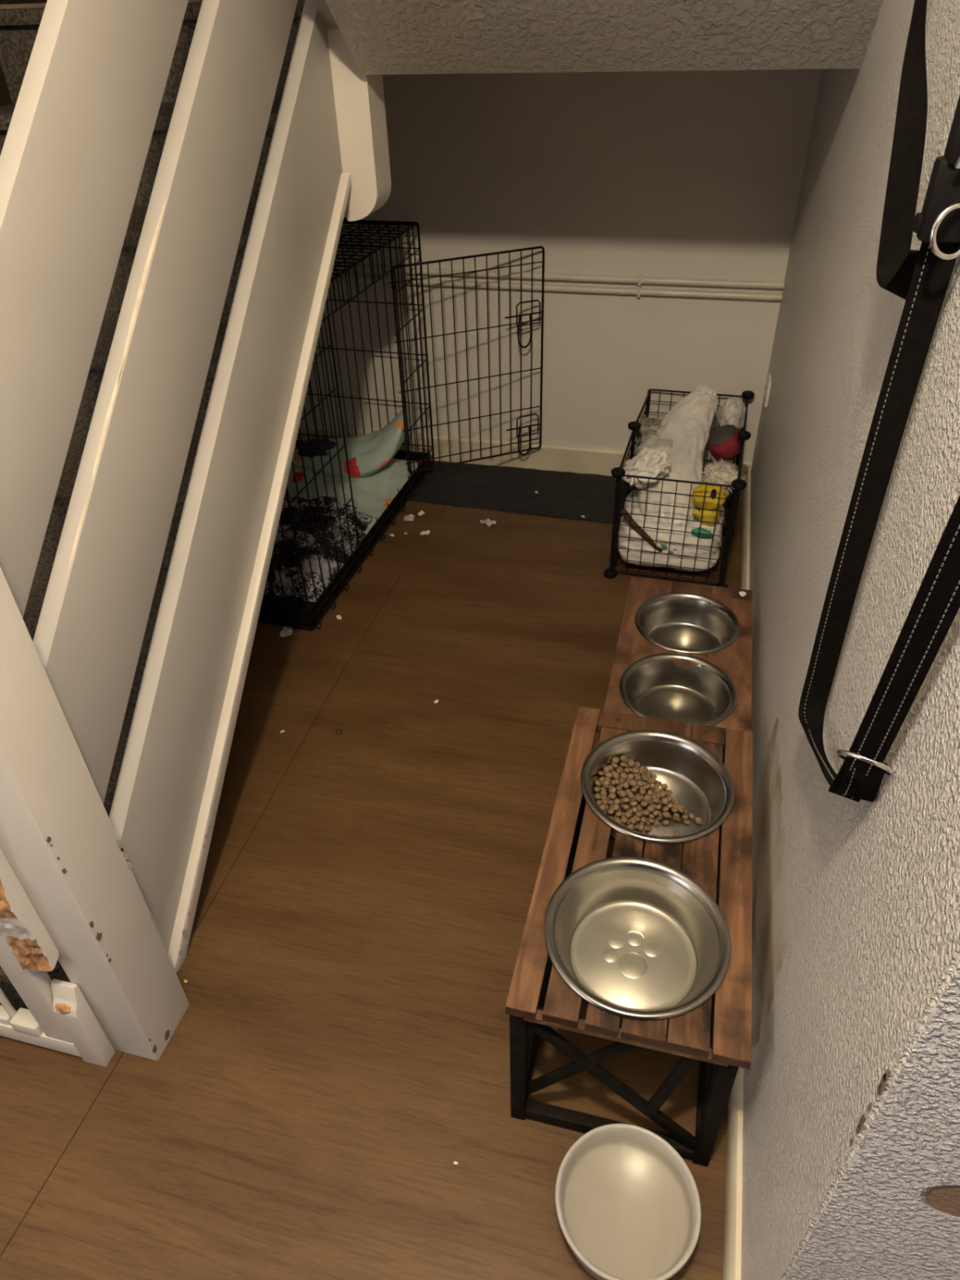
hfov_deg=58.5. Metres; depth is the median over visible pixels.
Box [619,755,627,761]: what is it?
kibble
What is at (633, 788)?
kibble
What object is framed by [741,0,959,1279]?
wall
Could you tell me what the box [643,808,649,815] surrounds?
kibble
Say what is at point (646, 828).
kibble
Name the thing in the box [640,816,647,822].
kibble
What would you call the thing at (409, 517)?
paper scrap
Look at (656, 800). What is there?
kibble
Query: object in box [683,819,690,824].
kibble
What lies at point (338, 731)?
kibble
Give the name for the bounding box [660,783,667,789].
kibble
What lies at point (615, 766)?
kibble
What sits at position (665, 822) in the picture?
kibble
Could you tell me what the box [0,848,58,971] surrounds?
bag
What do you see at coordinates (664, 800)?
kibble
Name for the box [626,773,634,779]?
kibble
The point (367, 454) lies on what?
pillow
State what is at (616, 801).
kibble
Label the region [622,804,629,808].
kibble
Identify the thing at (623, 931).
steel bowl
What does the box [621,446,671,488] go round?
plastic bag
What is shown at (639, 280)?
pipe
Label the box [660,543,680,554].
toy
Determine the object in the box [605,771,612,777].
kibble
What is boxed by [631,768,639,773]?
kibble
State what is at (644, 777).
kibble
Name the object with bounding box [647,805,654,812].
kibble
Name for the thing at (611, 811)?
kibble
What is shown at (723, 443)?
ball
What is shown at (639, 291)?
pipe
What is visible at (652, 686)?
steel bowl
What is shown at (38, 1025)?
gate
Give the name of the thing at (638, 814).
kibble
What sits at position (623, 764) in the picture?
kibble
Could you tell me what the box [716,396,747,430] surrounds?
plastic bag
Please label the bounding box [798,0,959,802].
leash
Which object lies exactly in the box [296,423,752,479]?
baseboard
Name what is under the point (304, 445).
cloth
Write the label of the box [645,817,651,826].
kibble
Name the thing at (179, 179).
staircase
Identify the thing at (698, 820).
kibble
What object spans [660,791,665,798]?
kibble
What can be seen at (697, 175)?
wall
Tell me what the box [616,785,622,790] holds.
kibble
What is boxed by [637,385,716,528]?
plastic bag
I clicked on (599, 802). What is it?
kibble
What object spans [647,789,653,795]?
kibble
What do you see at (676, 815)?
kibble
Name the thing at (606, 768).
kibble
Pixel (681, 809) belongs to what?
kibble
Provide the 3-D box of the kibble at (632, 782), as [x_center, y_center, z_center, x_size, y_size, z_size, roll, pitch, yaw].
[0.302,0.282,1.693,0.014,0.009,0.014,-28,45,-30]
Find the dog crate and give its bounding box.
[257,217,544,629]
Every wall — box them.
[300,69,822,460]
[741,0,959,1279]
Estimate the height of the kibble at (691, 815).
0.009 m
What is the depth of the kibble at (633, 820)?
1.63 m
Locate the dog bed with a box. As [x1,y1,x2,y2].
[284,458,422,534]
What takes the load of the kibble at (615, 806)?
on the kibble
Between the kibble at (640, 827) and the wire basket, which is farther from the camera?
the wire basket
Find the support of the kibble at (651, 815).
on the kibble at (651, 820)
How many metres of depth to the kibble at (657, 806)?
1.65 m
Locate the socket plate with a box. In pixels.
[764,373,771,407]
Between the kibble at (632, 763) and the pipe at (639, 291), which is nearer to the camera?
the kibble at (632, 763)
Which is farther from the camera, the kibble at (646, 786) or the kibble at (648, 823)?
the kibble at (646, 786)
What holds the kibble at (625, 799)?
on the kibble
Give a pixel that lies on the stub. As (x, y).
(71, 1007)
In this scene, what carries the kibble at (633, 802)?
in the steel bowl at (696, 778)
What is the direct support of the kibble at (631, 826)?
on the kibble
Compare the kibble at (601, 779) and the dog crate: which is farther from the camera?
the dog crate
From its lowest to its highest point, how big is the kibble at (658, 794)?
0.008 m
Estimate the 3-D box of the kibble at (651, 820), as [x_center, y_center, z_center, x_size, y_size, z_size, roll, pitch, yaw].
[0.331,0.348,1.653,0.012,0.008,0.014,-23,42,-25]
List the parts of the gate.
rail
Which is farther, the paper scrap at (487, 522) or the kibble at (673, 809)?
the paper scrap at (487, 522)
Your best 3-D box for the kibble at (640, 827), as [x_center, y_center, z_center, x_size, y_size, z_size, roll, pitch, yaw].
[0.306,0.357,1.630,0.013,0.008,0.012,27,46,33]
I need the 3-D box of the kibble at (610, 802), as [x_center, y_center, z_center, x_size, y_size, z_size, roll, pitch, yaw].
[0.254,0.315,1.664,0.013,0.010,0.014,-31,46,-33]
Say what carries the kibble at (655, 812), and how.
in the steel bowl at (696, 778)
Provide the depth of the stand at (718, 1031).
1.43 m
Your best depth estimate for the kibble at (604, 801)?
1.65 m
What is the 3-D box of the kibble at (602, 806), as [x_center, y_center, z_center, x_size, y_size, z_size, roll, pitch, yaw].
[0.236,0.322,1.645,0.011,0.010,0.013,11,39,16]
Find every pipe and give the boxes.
[331,275,782,301]
[333,264,784,288]
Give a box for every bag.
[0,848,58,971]
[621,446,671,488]
[633,433,673,456]
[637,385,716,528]
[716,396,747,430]
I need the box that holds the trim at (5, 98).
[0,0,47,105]
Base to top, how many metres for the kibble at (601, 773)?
0.010 m
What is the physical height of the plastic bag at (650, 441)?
0.118 m
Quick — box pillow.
[290,409,409,477]
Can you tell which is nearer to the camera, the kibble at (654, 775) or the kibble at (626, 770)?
the kibble at (626, 770)
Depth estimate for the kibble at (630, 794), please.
1.67 m
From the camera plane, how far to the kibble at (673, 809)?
1.65 m
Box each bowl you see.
[543,856,731,1019]
[555,1123,701,1279]
[580,729,734,851]
[619,653,737,728]
[635,592,740,653]
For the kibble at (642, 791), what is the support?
in the steel bowl at (696, 778)
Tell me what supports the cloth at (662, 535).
in the wire basket
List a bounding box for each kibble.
[335,728,342,733]
[594,786,600,791]
[594,793,601,799]
[595,779,601,786]
[595,800,602,805]
[598,770,604,775]
[599,776,604,782]
[600,790,607,795]
[600,804,606,811]
[601,798,608,804]
[602,779,609,785]
[603,765,609,772]
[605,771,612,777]
[607,764,613,771]
[607,800,613,804]
[607,808,614,814]
[608,786,616,793]
[608,792,616,799]
[611,803,619,810]
[612,756,619,764]
[612,763,618,768]
[613,772,619,779]
[613,778,620,785]
[613,798,620,804]
[615,811,622,816]
[616,768,622,773]
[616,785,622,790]
[618,791,626,797]
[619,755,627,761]
[619,777,626,782]
[620,772,627,779]
[620,816,627,823]
[621,762,626,767]
[622,782,629,788]
[622,796,630,802]
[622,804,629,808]
[624,768,630,773]
[624,811,631,817]
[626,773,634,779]
[626,791,634,798]
[627,760,635,767]
[627,823,634,830]
[628,779,636,786]
[629,817,636,824]
[630,800,637,805]
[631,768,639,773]
[631,786,637,791]
[631,806,638,812]
[632,814,640,822]
[634,761,639,768]
[635,774,640,781]
[635,795,641,801]
[635,804,643,811]
[635,810,642,817]
[636,781,644,786]
[637,824,644,831]
[639,788,646,794]
[640,800,648,806]
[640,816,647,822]
[641,774,648,781]
[643,784,650,789]
[643,794,650,801]
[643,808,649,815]
[643,825,648,831]
[645,770,652,777]
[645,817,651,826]
[647,777,653,783]
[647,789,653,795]
[647,798,653,804]
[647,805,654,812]
[648,813,655,818]
[648,817,654,822]
[649,777,656,783]
[650,773,657,778]
[652,809,659,815]
[653,786,661,793]
[653,796,659,803]
[653,818,659,826]
[654,804,661,808]
[655,791,662,798]
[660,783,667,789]
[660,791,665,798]
[662,797,668,804]
[662,805,669,811]
[662,811,670,817]
[662,819,669,825]
[665,795,672,801]
[666,803,672,808]
[671,806,678,812]
[672,800,679,804]
[673,813,679,817]
[675,803,684,807]
[677,805,684,813]
[682,814,688,819]
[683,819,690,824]
[688,813,694,819]
[694,817,702,824]
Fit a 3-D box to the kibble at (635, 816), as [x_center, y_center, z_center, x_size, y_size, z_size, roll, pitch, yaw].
[0.301,0.343,1.647,0.015,0.009,0.015,7,38,12]
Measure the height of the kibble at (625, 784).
0.009 m
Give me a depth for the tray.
2.87 m
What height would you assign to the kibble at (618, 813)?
0.009 m
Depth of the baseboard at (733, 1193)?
1.42 m
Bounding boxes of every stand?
[505,706,752,1166]
[598,577,752,764]
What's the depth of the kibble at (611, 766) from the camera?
1.73 m
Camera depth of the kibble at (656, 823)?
1.65 m
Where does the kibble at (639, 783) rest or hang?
in the steel bowl at (696, 778)
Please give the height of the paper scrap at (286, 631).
0.010 m
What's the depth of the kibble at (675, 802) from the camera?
1.69 m
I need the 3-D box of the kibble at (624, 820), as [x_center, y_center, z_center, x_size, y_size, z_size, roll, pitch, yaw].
[0.274,0.342,1.629,0.014,0.009,0.015,28,46,33]
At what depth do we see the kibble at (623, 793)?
1.67 m
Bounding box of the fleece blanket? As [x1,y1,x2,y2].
[263,494,373,602]
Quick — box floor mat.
[405,460,636,524]
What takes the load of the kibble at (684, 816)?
in the steel bowl at (696, 778)
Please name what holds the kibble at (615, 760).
on the kibble
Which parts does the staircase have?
newel post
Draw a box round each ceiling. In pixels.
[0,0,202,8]
[324,0,883,75]
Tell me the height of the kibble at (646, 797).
0.010 m
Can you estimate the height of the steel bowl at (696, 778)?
0.079 m
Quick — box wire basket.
[604,388,754,587]
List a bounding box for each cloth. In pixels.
[295,437,336,457]
[617,489,724,572]
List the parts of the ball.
charcoal panel, charcoal panel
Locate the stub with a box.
[50,978,115,1066]
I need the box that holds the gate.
[0,931,81,1057]
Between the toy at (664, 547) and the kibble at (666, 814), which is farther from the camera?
the toy at (664, 547)
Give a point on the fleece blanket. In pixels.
(363, 520)
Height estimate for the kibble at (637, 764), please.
0.009 m
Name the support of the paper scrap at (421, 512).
on the floor
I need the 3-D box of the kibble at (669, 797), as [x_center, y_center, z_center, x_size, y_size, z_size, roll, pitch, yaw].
[0.372,0.312,1.686,0.014,0.010,0.013,18,42,24]
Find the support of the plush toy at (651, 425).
in the wire basket
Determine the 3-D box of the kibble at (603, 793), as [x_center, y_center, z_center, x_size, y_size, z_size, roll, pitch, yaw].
[0.242,0.300,1.675,0.012,0.008,0.012,-30,45,-32]
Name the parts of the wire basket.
corner post, grid panel, corner post, grid panel, grid panel, grid panel, grid panel, grid panel, corner post, grid panel, corner post, grid panel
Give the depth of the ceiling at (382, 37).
1.72 m
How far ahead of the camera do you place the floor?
1.73 m
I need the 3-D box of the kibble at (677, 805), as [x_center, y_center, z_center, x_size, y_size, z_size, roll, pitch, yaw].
[0.392,0.326,1.678,0.014,0.009,0.015,29,47,34]
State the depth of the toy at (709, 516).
2.73 m
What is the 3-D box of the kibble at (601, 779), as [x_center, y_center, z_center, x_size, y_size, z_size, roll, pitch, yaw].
[0.246,0.281,1.720,0.013,0.010,0.012,-21,41,-23]
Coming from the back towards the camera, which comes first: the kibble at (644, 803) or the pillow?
the pillow
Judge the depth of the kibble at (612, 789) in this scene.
1.68 m
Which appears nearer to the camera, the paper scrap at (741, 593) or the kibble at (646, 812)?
the kibble at (646, 812)
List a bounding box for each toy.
[635,413,663,443]
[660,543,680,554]
[690,528,712,538]
[692,482,726,525]
[702,458,743,495]
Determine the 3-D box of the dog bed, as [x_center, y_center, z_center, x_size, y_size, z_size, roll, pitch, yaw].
[-0.649,-0.633,3.405,0.695,0.088,0.610,8,38,12]
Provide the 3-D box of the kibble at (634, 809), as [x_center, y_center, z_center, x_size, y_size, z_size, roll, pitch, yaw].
[0.298,0.326,1.649,0.013,0.008,0.012,22,43,28]
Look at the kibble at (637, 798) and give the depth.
1.66 m
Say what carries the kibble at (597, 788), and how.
in the steel bowl at (696, 778)
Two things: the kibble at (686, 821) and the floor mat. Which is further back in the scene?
the floor mat
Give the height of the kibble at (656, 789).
0.009 m
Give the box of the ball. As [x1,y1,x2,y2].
[707,424,741,460]
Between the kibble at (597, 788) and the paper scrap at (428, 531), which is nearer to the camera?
the kibble at (597, 788)
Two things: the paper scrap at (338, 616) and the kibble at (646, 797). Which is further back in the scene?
the paper scrap at (338, 616)
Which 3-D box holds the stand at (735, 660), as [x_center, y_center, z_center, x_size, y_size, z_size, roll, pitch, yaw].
[0.508,0.147,2.207,0.328,0.282,0.653,8,38,12]
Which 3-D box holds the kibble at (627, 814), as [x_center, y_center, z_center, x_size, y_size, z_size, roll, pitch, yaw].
[0.282,0.334,1.639,0.012,0.009,0.014,-3,37,-2]
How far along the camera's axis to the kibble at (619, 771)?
1.72 m
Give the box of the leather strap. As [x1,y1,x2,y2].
[620,508,663,552]
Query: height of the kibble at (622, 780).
0.008 m
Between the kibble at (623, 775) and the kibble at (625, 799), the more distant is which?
the kibble at (623, 775)
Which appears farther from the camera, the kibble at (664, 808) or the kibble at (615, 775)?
the kibble at (615, 775)
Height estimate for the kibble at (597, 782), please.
0.009 m
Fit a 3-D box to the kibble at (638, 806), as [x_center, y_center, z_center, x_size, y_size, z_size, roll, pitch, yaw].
[0.310,0.325,1.661,0.013,0.011,0.013,8,38,13]
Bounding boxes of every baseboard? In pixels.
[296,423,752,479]
[723,471,751,1279]
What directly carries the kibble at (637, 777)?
on the kibble
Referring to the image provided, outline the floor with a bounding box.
[0,460,743,1279]
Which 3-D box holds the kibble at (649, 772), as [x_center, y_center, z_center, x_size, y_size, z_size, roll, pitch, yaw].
[0.344,0.274,1.748,0.014,0.010,0.013,-24,43,-27]
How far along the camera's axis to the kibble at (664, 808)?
1.65 m
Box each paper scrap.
[280,626,293,637]
[336,614,341,619]
[404,514,414,520]
[417,510,424,515]
[420,529,430,534]
[480,518,493,526]
[738,591,746,596]
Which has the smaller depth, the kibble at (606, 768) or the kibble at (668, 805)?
the kibble at (668, 805)
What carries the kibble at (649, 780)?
in the steel bowl at (696, 778)
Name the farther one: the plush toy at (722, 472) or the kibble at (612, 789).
the plush toy at (722, 472)
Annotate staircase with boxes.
[0,0,391,1060]
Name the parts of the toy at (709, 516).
arm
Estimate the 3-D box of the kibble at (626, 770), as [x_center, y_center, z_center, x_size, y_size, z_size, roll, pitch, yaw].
[0.296,0.262,1.722,0.012,0.009,0.013,-7,38,-7]
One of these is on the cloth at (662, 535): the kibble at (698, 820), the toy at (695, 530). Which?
the toy at (695, 530)
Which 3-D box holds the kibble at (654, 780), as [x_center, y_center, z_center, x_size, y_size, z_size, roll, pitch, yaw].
[0.348,0.283,1.724,0.012,0.010,0.015,-24,43,-27]
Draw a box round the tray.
[257,440,431,626]
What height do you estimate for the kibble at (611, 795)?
0.009 m
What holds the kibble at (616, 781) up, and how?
in the steel bowl at (696, 778)
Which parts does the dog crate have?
panel, panel, panel, panel, door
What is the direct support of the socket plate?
attached to the wall at (851, 1157)
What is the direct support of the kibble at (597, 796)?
in the steel bowl at (696, 778)
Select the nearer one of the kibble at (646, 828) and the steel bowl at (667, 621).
the kibble at (646, 828)
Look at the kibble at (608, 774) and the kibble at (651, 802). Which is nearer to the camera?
the kibble at (651, 802)
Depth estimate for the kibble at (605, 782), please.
1.69 m

